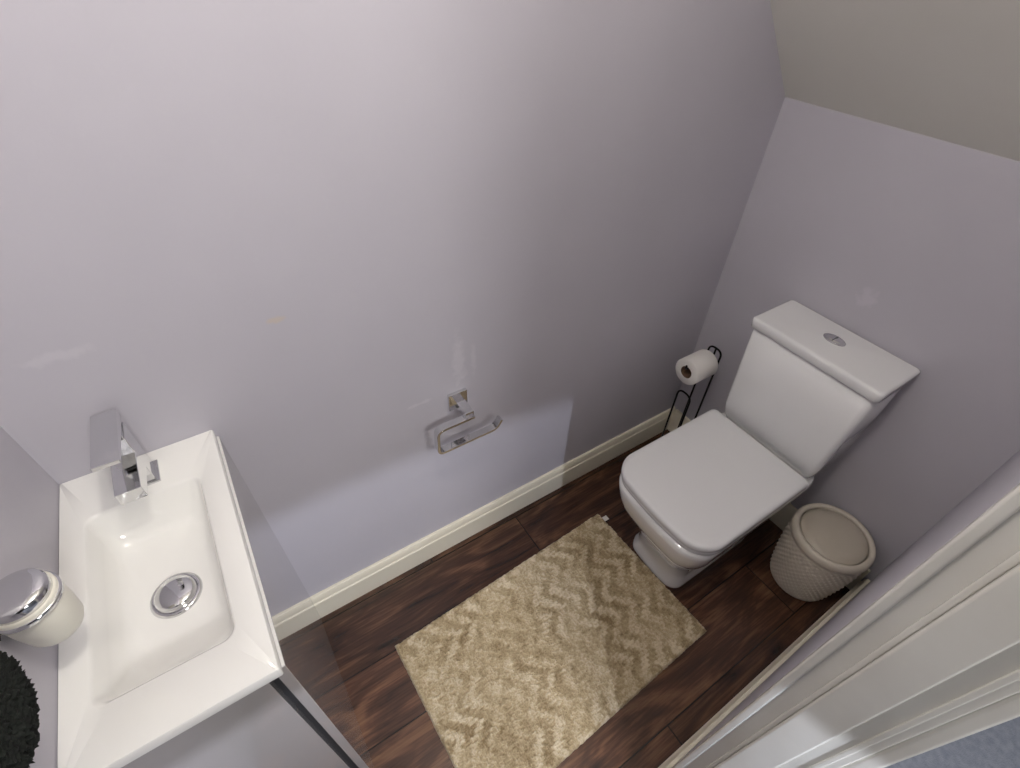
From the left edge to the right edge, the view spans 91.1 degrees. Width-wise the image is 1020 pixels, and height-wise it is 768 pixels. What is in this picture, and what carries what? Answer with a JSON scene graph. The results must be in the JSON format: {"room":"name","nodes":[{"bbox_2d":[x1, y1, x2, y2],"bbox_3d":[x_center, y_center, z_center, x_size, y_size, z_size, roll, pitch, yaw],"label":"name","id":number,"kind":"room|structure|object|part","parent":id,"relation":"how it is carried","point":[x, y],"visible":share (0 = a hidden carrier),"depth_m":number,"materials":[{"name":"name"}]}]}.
{"room":"bathroom","nodes":[
{"label":"bathroom","id":0,"kind":"room"},
{"bbox_2d":[0,426,58,767],"bbox_3d":[-0.554,0.265,0.354,0.100,2.300,0.966,-23,49,-24],"label":"wall","id":1,"kind":"structure","parent":0,"point":[29,496],"depth_m":0.70,"materials":[{"name":"purple paint"}]},
{"bbox_2d":[0,651,39,767],"bbox_3d":[-0.454,0.268,0.386,0.097,0.191,0.169,-23,49,-24],"label":"towel","id":2,"kind":"object","parent":1,"relation":"hanging from","point":[19,708],"visible":1,"depth_m":0.43,"materials":[{"name":"black fabric"}]},
{"bbox_2d":[0,568,83,646],"bbox_3d":[-0.567,0.270,0.598,0.074,0.097,0.072,-23,49,-24],"label":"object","id":3,"kind":"object","parent":1,"relation":"attached to","point":[37,609],"visible":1,"depth_m":0.58,"materials":[{"name":"white glass"}]},
{"bbox_2d":[0,0,784,596],"bbox_3d":[-0.056,-0.378,1.057,1.965,2.300,0.100,-23,49,-24],"label":"wall","id":4,"kind":"structure","parent":0,"point":[289,231],"depth_m":0.91,"materials":[{"name":"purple paint"}]},
{"bbox_2d":[434,388,502,453],"bbox_3d":[-0.120,0.085,1.303,0.194,0.121,0.078,-23,49,-24],"label":"toilet paper holder","id":5,"kind":"object","parent":4,"relation":"attached to","point":[457,399],"visible":1,"depth_m":1.28,"materials":[{"name":"silver metal"}]},
{"bbox_3d":[-0.118,0.062,1.281,0.024,0.023,0.062,-23,49,-24],"label":"post","id":6,"kind":"part","parent":5,"relation":"part of","materials":[{"name":"silver metal"}]},
{"bbox_2d":[310,407,675,617],"bbox_3d":[0.051,0.408,1.819,1.516,0.118,0.018,-23,49,-24],"label":"baseboard","id":7,"kind":"structure","parent":4,"relation":"attached to","point":[341,593],"depth_m":1.73,"materials":[{"name":"beige paint"}]},
{"bbox_2d":[321,429,1019,767],"bbox_3d":[0.760,1.424,0.888,5.400,0.050,3.300,-23,49,-24],"label":"floor","id":8,"kind":"structure","parent":0,"point":[748,620],"depth_m":1.52,"materials":[{"name":"brown wood"}]},
{"bbox_2d":[57,430,373,767],"bbox_3d":[-0.552,0.589,1.059,0.249,0.862,0.497,-23,49,-24],"label":"vanity unit","id":9,"kind":"object","parent":8,"relation":"on","point":[198,642],"visible":0.99,"depth_m":0.78,"materials":[{"name":"white ceramic"}]},
{"bbox_2d":[90,409,160,504],"bbox_3d":[-0.624,0.131,0.811,0.048,0.142,0.129,-23,49,-24],"label":"tap","id":10,"kind":"object","parent":9,"relation":"on","point":[113,445],"visible":1,"depth_m":0.79,"materials":[{"name":"silver metal"}]},
{"bbox_3d":[-0.622,0.088,0.771,0.036,0.025,0.129,-23,49,-24],"label":"lever","id":11,"kind":"part","parent":10,"relation":"part of","materials":[{"name":"silver metal"}]},
{"bbox_3d":[-0.610,0.154,0.803,0.036,0.040,0.077,-23,49,-24],"label":"spout","id":12,"kind":"part","parent":10,"relation":"part of","materials":[{"name":"silver metal"}]},
{"bbox_3d":[-0.444,0.734,0.924,0.219,0.842,0.016,-23,49,-24],"label":"panel","id":13,"kind":"part","parent":9,"relation":"part of","materials":[{"name":"grey laminate"}]},
{"bbox_3d":[-0.457,0.552,1.117,0.016,0.834,0.485,-23,49,-24],"label":"panel","id":14,"kind":"part","parent":9,"relation":"part of","materials":[{"name":"grey laminate"}]},
{"bbox_2d":[395,514,705,767],"bbox_3d":[0.134,0.767,1.514,0.833,0.016,0.530,-23,49,-24],"label":"bath mat","id":15,"kind":"object","parent":8,"relation":"on","point":[527,668],"visible":1,"depth_m":1.48,"materials":[{"name":"fabric"}]},
{"bbox_2d":[661,345,721,436],"bbox_3d":[0.642,0.101,1.839,0.147,0.568,0.147,10,44,8],"label":"stand","id":16,"kind":"object","parent":8,"relation":"on","point":[709,347],"visible":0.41,"depth_m":1.79,"materials":[{"name":"metal"}]},
{"bbox_2d":[675,349,717,384],"bbox_3d":[0.622,-0.056,1.668,0.101,0.094,0.094,-23,49,-24],"label":"toilet roll","id":17,"kind":"object","parent":16,"relation":"on","point":[702,364],"depth_m":1.64,"materials":[{"name":"white paper"}]},
{"bbox_2d":[619,300,919,587],"bbox_3d":[0.653,0.257,1.504,0.648,0.801,0.374,-23,49,-24],"label":"toilet","id":18,"kind":"object","parent":8,"relation":"on","point":[805,387],"visible":1,"depth_m":1.39,"materials":[{"name":"white ceramic"}]},
{"bbox_3d":[0.569,0.283,1.455,0.434,0.018,0.344,-23,49,-24],"label":"seat","id":19,"kind":"part","parent":18,"relation":"part of","materials":[{"name":"white plastic"}]},
{"bbox_3d":[0.571,0.264,1.439,0.451,0.028,0.350,-23,49,-24],"label":"seat lid","id":20,"kind":"part","parent":18,"relation":"part of","materials":[{"name":"white plastic"}]},
{"bbox_3d":[0.858,-0.101,1.339,0.185,0.031,0.374,-23,49,-24],"label":"cistern lid","id":21,"kind":"part","parent":18,"relation":"part of","materials":[{"name":"white ceramic"}]},
{"bbox_2d":[770,503,875,600],"bbox_3d":[0.974,0.547,1.594,0.232,0.270,0.232,-23,49,-24],"label":"waste bin","id":22,"kind":"object","parent":8,"relation":"on","point":[822,549],"visible":1,"depth_m":1.51,"materials":[{"name":"beige plastic"}]},
{"bbox_3d":[0.978,0.459,1.511,0.187,0.026,0.187,-23,49,-24],"label":"swing lid","id":23,"kind":"part","parent":22,"relation":"part of","materials":[{"name":"beige plastic"}]},
{"bbox_2d":[674,97,1019,580],"bbox_3d":[1.003,-0.019,1.468,0.100,1.272,0.966,-23,49,-24],"label":"wall","id":24,"kind":"structure","parent":0,"point":[908,242],"depth_m":1.26,"materials":[{"name":"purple paint"}]},
{"bbox_2d":[668,409,870,589],"bbox_3d":[0.911,0.393,1.869,0.018,0.118,0.830,-23,49,-24],"label":"baseboard","id":25,"kind":"structure","parent":24,"relation":"attached to","point":[782,518],"depth_m":1.79,"materials":[{"name":"beige paint"}]},
{"bbox_2d":[675,450,1019,764],"bbox_3d":[0.465,0.190,0.473,1.765,2.300,0.100,-23,49,-24],"label":"wall","id":26,"kind":"structure","parent":0,"point":[1006,477],"depth_m":0.82,"materials":[{"name":"purple paint"}]},
{"bbox_2d":[658,579,869,767],"bbox_3d":[0.740,0.815,1.425,0.930,0.100,0.018,-23,49,-24],"label":"baseboard","id":27,"kind":"structure","parent":26,"relation":"attached to","point":[744,693],"depth_m":1.37,"materials":[{"name":"beige paint"}]},
{"bbox_2d":[684,510,1019,767],"bbox_3d":[0.393,0.327,0.544,0.020,2.000,0.101,-23,49,-24],"label":"lining","id":28,"kind":"object","parent":26,"relation":"attached to","point":[1003,541],"visible":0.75,"depth_m":0.49,"materials":[{"name":"white paint"}]},
{"bbox_2d":[672,483,1019,767],"bbox_3d":[0.366,0.300,0.571,0.023,2.000,0.011,-23,49,-24],"label":"bead","id":29,"kind":"object","parent":28,"relation":"attached to","point":[1008,505],"visible":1,"depth_m":0.48,"materials":[{"name":"white paint"}]},
{"bbox_2d":[713,563,1019,767],"bbox_3d":[0.380,0.334,0.536,0.013,2.000,0.038,-23,49,-24],"label":"door frame","id":30,"kind":"object","parent":28,"relation":"attached to","point":[986,623],"visible":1,"depth_m":0.48,"materials":[{"name":"white paint"}]},
{"bbox_2d":[705,550,1019,767],"bbox_3d":[0.371,0.319,0.551,0.006,2.000,0.006,-23,49,-24],"label":"stop lip","id":31,"kind":"object","parent":30,"relation":"attached to","point":[1014,559],"depth_m":0.48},
{"bbox_2d":[808,669,1019,767],"bbox_3d":[0.405,0.354,0.515,0.003,2.000,0.006,-23,49,-24],"label":"bead","id":32,"kind":"object","parent":28,"relation":"attached to","point":[1014,676],"visible":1,"depth_m":0.48,"materials":[{"name":"white paint"}]},
{"bbox_2d":[841,692,1019,767],"bbox_3d":[0.449,0.334,0.502,0.066,2.050,0.016,-23,49,-24],"label":"trim","id":33,"kind":"structure","parent":26,"relation":"attached to","point":[1004,710],"depth_m":0.48,"materials":[{"name":"white paint"}]},
{"bbox_2d":[770,0,1019,161],"bbox_3d":[0.221,-0.543,0.343,1.965,1.188,1.066,-23,49,-24],"label":"ceiling","id":34,"kind":"structure","parent":0,"point":[945,70],"depth_m":0.98,"materials":[{"name":"paint"}]}
]}

